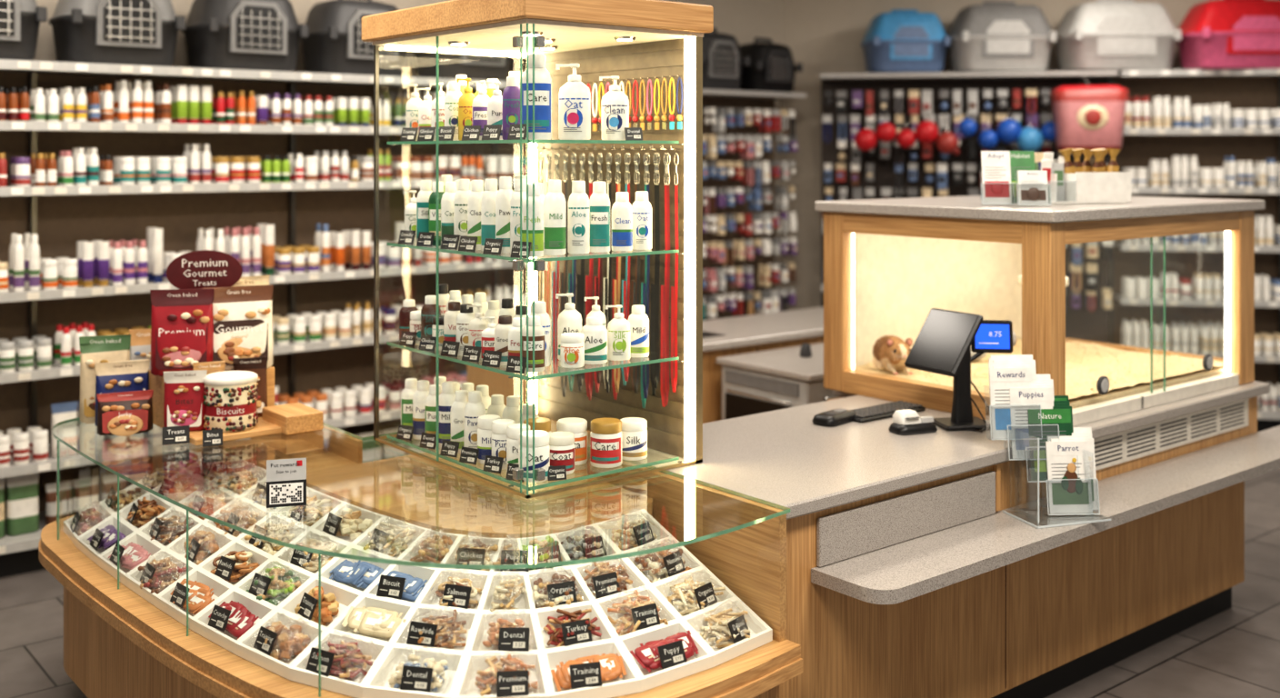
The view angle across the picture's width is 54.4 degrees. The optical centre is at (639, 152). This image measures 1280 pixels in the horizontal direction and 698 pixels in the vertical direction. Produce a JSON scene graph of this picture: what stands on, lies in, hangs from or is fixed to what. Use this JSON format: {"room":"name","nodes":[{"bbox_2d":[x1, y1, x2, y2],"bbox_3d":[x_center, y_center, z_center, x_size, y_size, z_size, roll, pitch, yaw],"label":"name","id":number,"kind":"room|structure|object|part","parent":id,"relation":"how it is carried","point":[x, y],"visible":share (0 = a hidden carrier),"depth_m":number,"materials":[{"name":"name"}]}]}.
{"room":"pet shop","nodes":[
{"label":"pet shop","id":0,"kind":"room"},
{"bbox_2d":[31,0,783,311],"bbox_3d":[-2.811,0.150,5.834,11.000,3.300,0.100,0,0,-39],"label":"wall","id":1,"kind":"structure","parent":0,"point":[745,20],"depth_m":8.50,"materials":[{"name":"paint"}]},
{"bbox_2d":[0,469,1279,697],"bbox_3d":[1.211,1.850,4.851,16.000,0.100,10.000,0,0,-39],"label":"floor","id":2,"kind":"structure","parent":0,"point":[1234,653],"depth_m":4.54,"materials":[{"name":"tile"}]},
{"bbox_2d":[0,59,526,578],"bbox_3d":[-1.690,0.702,6.318,4.974,2.196,0.464,0,0,-39],"label":"shelving unit","id":3,"kind":"object","parent":2,"relation":"on","point":[61,216],"visible":0.38,"depth_m":6.07,"materials":[{"name":"metal"}]},
{"bbox_2d":[0,0,47,60],"bbox_3d":[-2.873,-0.613,5.357,0.525,0.433,0.400,0,0,-43],"label":"pet carrier","id":4,"kind":"object","parent":3,"relation":"on","point":[20,20],"visible":0.93,"depth_m":5.34,"materials":[{"name":"plastic"}]},
{"bbox_2d":[49,0,185,66],"bbox_3d":[-2.408,-0.613,5.735,0.528,0.433,0.406,0,0,-39],"label":"pet carrier","id":5,"kind":"object","parent":3,"relation":"on","point":[117,32],"visible":0.9,"depth_m":5.58,"materials":[{"name":"plastic"}]},
{"bbox_2d":[181,0,308,71],"bbox_3d":[-1.942,-0.613,6.113,0.528,0.433,0.408,0,0,-39],"label":"pet carrier","id":6,"kind":"object","parent":3,"relation":"on","point":[245,35],"visible":0.91,"depth_m":5.95,"materials":[{"name":"plastic"}]},
{"bbox_2d":[0,80,526,538],"bbox_3d":[-1.679,0.660,6.288,4.871,1.979,0.240,0,0,-39],"label":"products","id":7,"kind":"object","parent":3,"relation":"on","point":[96,262],"visible":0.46,"depth_m":5.83,"materials":[{"name":"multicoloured plastic"}]},
{"bbox_2d":[300,0,407,76],"bbox_3d":[-1.476,-0.613,6.492,0.529,0.433,0.409,0,0,-39],"label":"pet carrier","id":8,"kind":"object","parent":3,"relation":"on","point":[334,44],"visible":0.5,"depth_m":6.30,"materials":[{"name":"plastic"}]},
{"bbox_2d":[414,50,510,80],"bbox_3d":[-0.972,-0.613,6.903,0.525,0.433,0.400,0,0,-43],"label":"pet carrier","id":9,"kind":"object","parent":3,"relation":"on","point":[475,66],"visible":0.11,"depth_m":6.75,"materials":[{"name":"plastic"}]},
{"bbox_2d":[509,56,526,74],"bbox_3d":[-0.507,-0.613,7.282,0.525,0.433,0.400,0,0,-44],"label":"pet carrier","id":10,"kind":"object","parent":3,"relation":"on","point":[515,65],"visible":0.02,"depth_m":7.13,"materials":[{"name":"plastic"}]},
{"bbox_2d":[38,403,802,697],"bbox_3d":[-0.844,1.359,3.711,1.296,0.882,2.469,0,0,-39],"label":"case","id":11,"kind":"object","parent":2,"relation":"on","point":[122,639],"visible":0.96,"depth_m":3.30,"materials":[{"name":"brown wood"}]},
{"bbox_2d":[79,334,130,423],"bbox_3d":[-1.827,0.772,4.259,0.163,0.296,0.065,0,0,-20],"label":"bag","id":12,"kind":"object","parent":11,"relation":"on","point":[99,349],"visible":0.41,"depth_m":4.24,"materials":[{"name":"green paper"}]},
{"bbox_2d":[94,359,149,426],"bbox_3d":[-1.747,0.812,4.208,0.173,0.215,0.082,0,0,-29],"label":"bag","id":13,"kind":"object","parent":11,"relation":"on","point":[124,375],"visible":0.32,"depth_m":4.20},
{"bbox_2d":[96,390,153,436],"bbox_3d":[-1.688,0.852,4.088,0.173,0.135,0.102,0,0,-22],"label":"bag","id":14,"kind":"object","parent":11,"relation":"on","point":[123,414],"visible":1,"depth_m":4.06,"materials":[{"name":"red paper"}]},
{"bbox_2d":[129,328,150,369],"bbox_3d":[-1.717,0.767,4.362,0.133,0.306,0.069,0,0,-27],"label":"bag","id":15,"kind":"object","parent":11,"relation":"on","point":[140,346],"visible":0.13,"depth_m":4.34,"materials":[{"name":"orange paper"}]},
{"bbox_3d":[-0.901,1.095,3.614,2.496,0.334,0.967,0,0,38],"label":"glass","id":16,"kind":"part","parent":11,"relation":"part of","materials":[{"name":"clear glass"}]},
{"bbox_2d":[162,425,222,447],"bbox_3d":[-1.403,0.890,3.916,0.197,0.054,0.054,0,0,10],"label":"price card","id":17,"kind":"object","parent":11,"relation":"on","point":[171,435],"visible":1,"depth_m":3.92,"materials":[{"name":"black paper"}]},
{"bbox_2d":[148,366,323,445],"bbox_3d":[-1.363,0.830,4.189,0.410,0.175,0.500,0,0,-39],"label":"wooden riser","id":18,"kind":"object","parent":11,"relation":"on","point":[294,418],"visible":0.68,"depth_m":4.11,"materials":[{"name":"brown wood"}]},
{"bbox_2d":[150,288,214,376],"bbox_3d":[-1.536,0.601,4.185,0.204,0.286,0.100,0,0,-14],"label":"bag","id":19,"kind":"object","parent":18,"relation":"on","point":[182,328],"visible":0.96,"depth_m":4.16,"materials":[{"name":"red paper"}]},
{"bbox_2d":[163,370,207,431],"bbox_3d":[-1.468,0.801,4.022,0.133,0.196,0.060,0,0,-14],"label":"bag","id":20,"kind":"object","parent":18,"relation":"on","point":[184,405],"visible":0.95,"depth_m":4.01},
{"bbox_2d":[166,250,242,289],"bbox_3d":[-1.505,0.538,4.309,0.250,0.402,0.021,0,0,-19],"label":"oval sign","id":21,"kind":"object","parent":18,"relation":"on","point":[201,269],"visible":0.91,"depth_m":4.30,"materials":[{"name":"plastic"}]},
{"bbox_2d":[192,360,225,375],"bbox_3d":[-1.428,0.796,4.132,0.102,0.205,0.041,0,0,-24],"label":"bag","id":22,"kind":"object","parent":18,"relation":"on","point":[216,366],"visible":0.09,"depth_m":4.13,"materials":[{"name":"beige paper"}]},
{"bbox_2d":[202,370,258,432],"bbox_3d":[-1.337,0.810,4.069,0.173,0.171,0.171,0,0,-39],"label":"jar","id":23,"kind":"object","parent":18,"relation":"on","point":[230,397],"visible":0.98,"depth_m":4.00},
{"bbox_2d":[202,284,273,370],"bbox_3d":[-1.377,0.601,4.275,0.235,0.286,0.111,0,0,-25],"label":"bag","id":24,"kind":"object","parent":18,"relation":"on","point":[243,315],"visible":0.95,"depth_m":4.26,"materials":[{"name":"white paper"}]},
{"bbox_2d":[232,356,267,417],"bbox_3d":[-1.319,0.796,4.220,0.112,0.206,0.040,0,0,-25],"label":"bag","id":25,"kind":"object","parent":18,"relation":"on","point":[258,365],"visible":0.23,"depth_m":4.22,"materials":[{"name":"brown paper"}]},
{"bbox_2d":[232,274,269,286],"bbox_3d":[-1.412,0.591,4.415,0.204,0.306,0.061,0,0,-36],"label":"bag","id":26,"kind":"object","parent":18,"relation":"on","point":[259,280],"visible":0.11,"depth_m":4.44,"materials":[{"name":"paper"}]},
{"bbox_2d":[266,458,306,508],"bbox_3d":[-0.920,0.861,3.245,0.100,0.126,0.040,0,0,-16],"label":"sign","id":27,"kind":"object","parent":11,"relation":"on","point":[285,478],"visible":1,"depth_m":3.24,"materials":[{"name":"paper"}]},
{"bbox_3d":[-0.829,0.923,3.723,1.251,0.010,2.387,0,0,-39],"label":"glass","id":28,"kind":"part","parent":11,"relation":"part of","materials":[{"name":"clear glass"}]},
{"bbox_3d":[-0.557,1.095,3.943,2.351,0.334,0.280,0,0,34],"label":"panel","id":29,"kind":"part","parent":11,"relation":"part of","materials":[{"name":"clear glass"}]},
{"bbox_2d":[361,0,713,499],"bbox_3d":[-0.336,0.241,3.833,0.674,1.352,0.934,0,0,-39],"label":"glass display cabinet","id":30,"kind":"object","parent":11,"relation":"on","point":[626,39],"visible":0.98,"depth_m":3.74,"materials":[{"name":"clear glass"}]},
{"bbox_2d":[404,53,629,140],"bbox_3d":[-0.385,-0.153,3.770,0.351,0.235,0.729,0,0,-39],"label":"bottles","id":31,"kind":"object","parent":30,"relation":"on","point":[459,107],"visible":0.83,"depth_m":3.55},
{"bbox_2d":[400,376,647,482],"bbox_3d":[-0.357,0.795,3.796,0.464,0.198,0.783,0,0,-39],"label":"jars","id":32,"kind":"object","parent":30,"relation":"in","point":[469,417],"visible":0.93,"depth_m":3.60,"materials":[{"name":"white plastic"}]},
{"bbox_2d":[399,283,649,372],"bbox_3d":[-0.363,0.503,3.806,0.444,0.191,0.767,0,0,-39],"label":"bottles","id":33,"kind":"object","parent":30,"relation":"in","point":[480,324],"visible":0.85,"depth_m":3.60,"materials":[{"name":"white plastic"}]},
{"bbox_2d":[402,174,651,257],"bbox_3d":[-0.357,0.175,3.800,0.449,0.217,0.736,0,0,-39],"label":"bottles","id":34,"kind":"object","parent":30,"relation":"in","point":[475,207],"visible":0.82,"depth_m":3.56},
{"bbox_3d":[-0.336,-0.384,3.833,0.674,0.102,0.934,0,0,-39],"label":"crown","id":35,"kind":"part","parent":30,"relation":"part of","materials":[{"name":"brown wood"}]},
{"bbox_3d":[-0.098,0.284,4.030,0.016,1.265,0.819,0,0,-39],"label":"slat panel","id":36,"kind":"part","parent":30,"relation":"part of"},
{"bbox_2d":[583,75,683,130],"bbox_3d":[-0.046,-0.151,3.934,0.023,0.162,0.555,0,0,-39],"label":"pet collars","id":37,"kind":"object","parent":30,"relation":"attached to","point":[679,116],"visible":0.61,"depth_m":3.84,"materials":[{"name":"fabric"},{"name":"plastic"}]},
{"bbox_2d":[467,306,823,474],"bbox_3d":[0.390,1.349,6.336,2.640,0.903,0.620,0,0,-39],"label":"counter","id":38,"kind":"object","parent":2,"relation":"on","point":[727,336],"depth_m":6.08,"materials":[{"name":"grey laminate"}]},
{"bbox_2d":[702,89,806,319],"bbox_3d":[0.636,0.700,8.205,0.980,2.200,0.330,0,0,-39],"label":"display","id":39,"kind":"object","parent":2,"relation":"on","point":[737,99],"visible":0.23,"depth_m":8.37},
{"bbox_2d":[702,27,749,89],"bbox_3d":[0.439,-0.607,8.051,0.462,0.412,0.336,0,0,-39],"label":"pet carrier","id":40,"kind":"object","parent":39,"relation":"on","point":[723,62],"visible":0.59,"depth_m":7.92,"materials":[{"name":"plastic"}]},
{"bbox_2d":[702,106,798,320],"bbox_3d":[0.631,0.474,8.210,0.969,1.542,0.247,0,0,-39],"label":"accessories","id":41,"kind":"object","parent":39,"relation":"hanging from","point":[715,279],"visible":0.7,"depth_m":8.17,"materials":[{"name":"plastic"}]},
{"bbox_2d":[739,37,802,92],"bbox_3d":[0.835,-0.586,8.373,0.441,0.370,0.315,0,0,-39],"label":"pet carrier","id":42,"kind":"object","parent":39,"relation":"on","point":[772,67],"visible":0.85,"depth_m":8.23,"materials":[{"name":"plastic"}]},
{"bbox_2d":[715,342,839,419],"bbox_3d":[0.841,1.355,5.904,0.786,0.890,0.610,0,0,-39],"label":"counter","id":43,"kind":"object","parent":2,"relation":"on","point":[755,383],"visible":0.32,"depth_m":5.72,"materials":[{"name":"laminate"}]},
{"bbox_2d":[587,380,1279,697],"bbox_3d":[1.265,1.359,4.509,2.988,0.881,1.280,0,0,-39],"label":"counter","id":44,"kind":"object","parent":2,"relation":"on","point":[908,575],"depth_m":3.90,"materials":[{"name":"brown wood"}]},
{"bbox_2d":[812,408,856,427],"bbox_3d":[0.666,0.900,4.253,0.090,0.036,0.180,0,0,42],"label":"barcode scanner","id":45,"kind":"object","parent":44,"relation":"on","point":[839,416],"visible":1,"depth_m":4.21,"materials":[{"name":"black plastic"}]},
{"bbox_2d":[850,400,925,422],"bbox_3d":[0.849,0.907,4.377,0.342,0.021,0.127,0,0,-39],"label":"keyboard","id":46,"kind":"object","parent":44,"relation":"on","point":[883,411],"visible":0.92,"depth_m":4.35,"materials":[{"name":"black plastic"}]},
{"bbox_2d":[888,409,937,435],"bbox_3d":[0.900,0.885,4.108,0.155,0.065,0.090,0,0,-22],"label":"card reader","id":47,"kind":"object","parent":44,"relation":"on","point":[906,422],"visible":1,"depth_m":4.08,"materials":[{"name":"white plastic"}]},
{"bbox_2d":[904,308,1012,431],"bbox_3d":[1.083,0.727,4.193,0.291,0.382,0.305,0,0,-39],"label":"terminal","id":48,"kind":"object","parent":44,"relation":"on","point":[944,342],"visible":0.91,"depth_m":4.17,"materials":[{"name":"black plastic"}]},
{"bbox_2d":[904,308,983,376],"bbox_3d":[1.017,0.633,4.178,0.145,0.194,0.230,0,0,-32],"label":"monitor","id":49,"kind":"object","parent":48,"relation":"on","point":[944,342],"depth_m":4.17,"materials":[{"name":"black plastic"}]},
{"bbox_2d":[814,195,1265,426],"bbox_3d":[1.592,0.553,4.926,1.495,0.729,1.055,0,0,-39],"label":"enclosure","id":50,"kind":"object","parent":44,"relation":"on","point":[888,262],"visible":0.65,"depth_m":4.79,"materials":[{"name":"brown wood"}]},
{"bbox_2d":[871,334,913,374],"bbox_3d":[0.979,0.770,4.788,0.151,0.134,0.267,0,0,-7],"label":"hamster","id":51,"kind":"object","parent":50,"relation":"on","point":[890,352],"visible":0.81,"depth_m":4.73},
{"bbox_2d":[970,347,986,359],"bbox_3d":[1.334,0.810,5.016,0.120,0.035,0.120,0,0,-39],"label":"bowl","id":52,"kind":"object","parent":50,"relation":"on","point":[983,355],"visible":0.17,"depth_m":4.97,"materials":[{"name":"white ceramic"}]},
{"bbox_2d":[980,150,1051,206],"bbox_3d":[1.320,0.090,4.402,0.225,0.193,0.145,0,0,4],"label":"brochure holder","id":53,"kind":"object","parent":50,"relation":"on","point":[1008,177],"visible":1,"depth_m":4.42,"materials":[{"name":"plastic"}]},
{"bbox_2d":[1018,274,1069,286],"bbox_3d":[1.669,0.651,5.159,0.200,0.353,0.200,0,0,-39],"label":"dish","id":54,"kind":"object","parent":50,"relation":"on","point":[1019,276],"visible":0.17,"depth_m":5.14,"materials":[{"name":"white ceramic"}]},
{"bbox_2d":[1034,148,1131,203],"bbox_3d":[1.622,0.085,4.686,0.414,0.204,0.181,0,0,-13],"label":"caddy","id":55,"kind":"object","parent":50,"relation":"on","point":[1075,182],"visible":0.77,"depth_m":4.63,"materials":[{"name":"plastic"}]},
{"bbox_2d":[1047,171,1131,203],"bbox_3d":[1.616,0.122,4.684,0.400,0.130,0.181,0,0,-13],"label":"tray","id":56,"kind":"object","parent":55,"relation":"on","point":[1066,187],"depth_m":4.62,"materials":[{"name":"plastic"}]},
{"bbox_3d":[1.611,0.600,4.899,1.380,0.600,0.911,0,0,-39],"label":"sliding glass","id":57,"kind":"part","parent":50,"relation":"part of","materials":[{"name":"clear glass"}]},
{"bbox_2d":[988,354,1110,529],"bbox_3d":[1.253,0.877,3.849,0.323,0.480,0.236,0,0,-18],"label":"brochure holder","id":58,"kind":"object","parent":44,"relation":"on","point":[1025,409],"visible":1,"depth_m":3.86,"materials":[{"name":"plastic"}]},
{"bbox_2d":[1093,399,1248,470],"bbox_3d":[1.951,1.023,4.559,1.160,0.110,0.008,0,0,-39],"label":"vent grille","id":59,"kind":"object","parent":44,"relation":"attached to","point":[1115,452],"depth_m":4.54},
{"bbox_2d":[820,70,1118,343],"bbox_3d":[2.171,0.635,8.351,1.900,2.330,0.330,0,0,10],"label":"display","id":60,"kind":"object","parent":2,"relation":"on","point":[1082,324],"visible":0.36,"depth_m":8.48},
{"bbox_2d":[860,9,950,72],"bbox_3d":[1.793,-0.754,8.440,0.546,0.433,0.421,0,0,-2],"label":"pet carrier","id":61,"kind":"object","parent":60,"relation":"on","point":[899,40],"visible":0.98,"depth_m":8.27,"materials":[{"name":"blue plastic"}]},
{"bbox_2d":[854,102,1071,154],"bbox_3d":[2.156,-0.162,8.244,1.456,0.350,0.477,0,0,10],"label":"balls","id":62,"kind":"object","parent":60,"relation":"on","point":[1009,131],"visible":0.83,"depth_m":8.06,"materials":[{"name":"plastic"}]},
{"bbox_2d":[820,87,1113,311],"bbox_3d":[2.170,0.333,8.358,1.886,1.519,0.247,0,0,10],"label":"accessories","id":63,"kind":"object","parent":60,"relation":"hanging from","point":[957,174],"visible":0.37,"depth_m":8.29,"materials":[{"name":"plastic"}]},
{"bbox_2d":[947,0,1056,71],"bbox_3d":[2.405,-0.775,8.336,0.672,0.475,0.421,0,0,-2],"label":"pet carrier","id":64,"kind":"object","parent":60,"relation":"on","point":[988,36],"visible":0.88,"depth_m":8.17,"materials":[{"name":"grey plastic"}]},
{"bbox_2d":[1050,76,1129,152],"bbox_3d":[2.787,-0.244,7.984,0.470,0.488,0.650,0,0,-17],"label":"food container","id":65,"kind":"object","parent":60,"relation":"on","point":[1087,116],"visible":0.95,"depth_m":7.73,"materials":[{"name":"plastic"}]},
{"bbox_2d":[1109,68,1279,431],"bbox_3d":[4.721,0.632,7.957,3.224,2.336,0.434,0,0,10],"label":"shelving unit","id":66,"kind":"object","parent":2,"relation":"on","point":[1249,88],"visible":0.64,"depth_m":8.29,"materials":[{"name":"metal"}]},
{"bbox_2d":[1054,0,1181,71],"bbox_3d":[3.134,-0.775,8.213,0.756,0.475,0.421,0,0,-2],"label":"pet carrier","id":67,"kind":"object","parent":66,"relation":"on","point":[1118,35],"visible":0.9,"depth_m":8.05,"materials":[{"name":"grey plastic"}]},
{"bbox_2d":[1120,96,1279,410],"bbox_3d":[4.698,0.640,7.918,3.104,2.019,0.183,0,0,10],"label":"products","id":68,"kind":"object","parent":66,"relation":"on","point":[1209,337],"visible":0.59,"depth_m":8.06},
{"bbox_2d":[1177,0,1279,69],"bbox_3d":[3.923,-0.775,8.079,0.819,0.475,0.421,0,0,-2],"label":"pet carrier","id":69,"kind":"object","parent":66,"relation":"on","point":[1216,34],"visible":0.88,"depth_m":7.91,"materials":[{"name":"red plastic"}]},
{"bbox_2d":[783,0,1212,310],"bbox_3d":[4.113,0.150,8.412,6.447,3.300,0.100,0,0,10],"label":"wall","id":70,"kind":"structure","parent":0,"point":[825,36],"depth_m":8.85,"materials":[{"name":"paint"}]}
]}

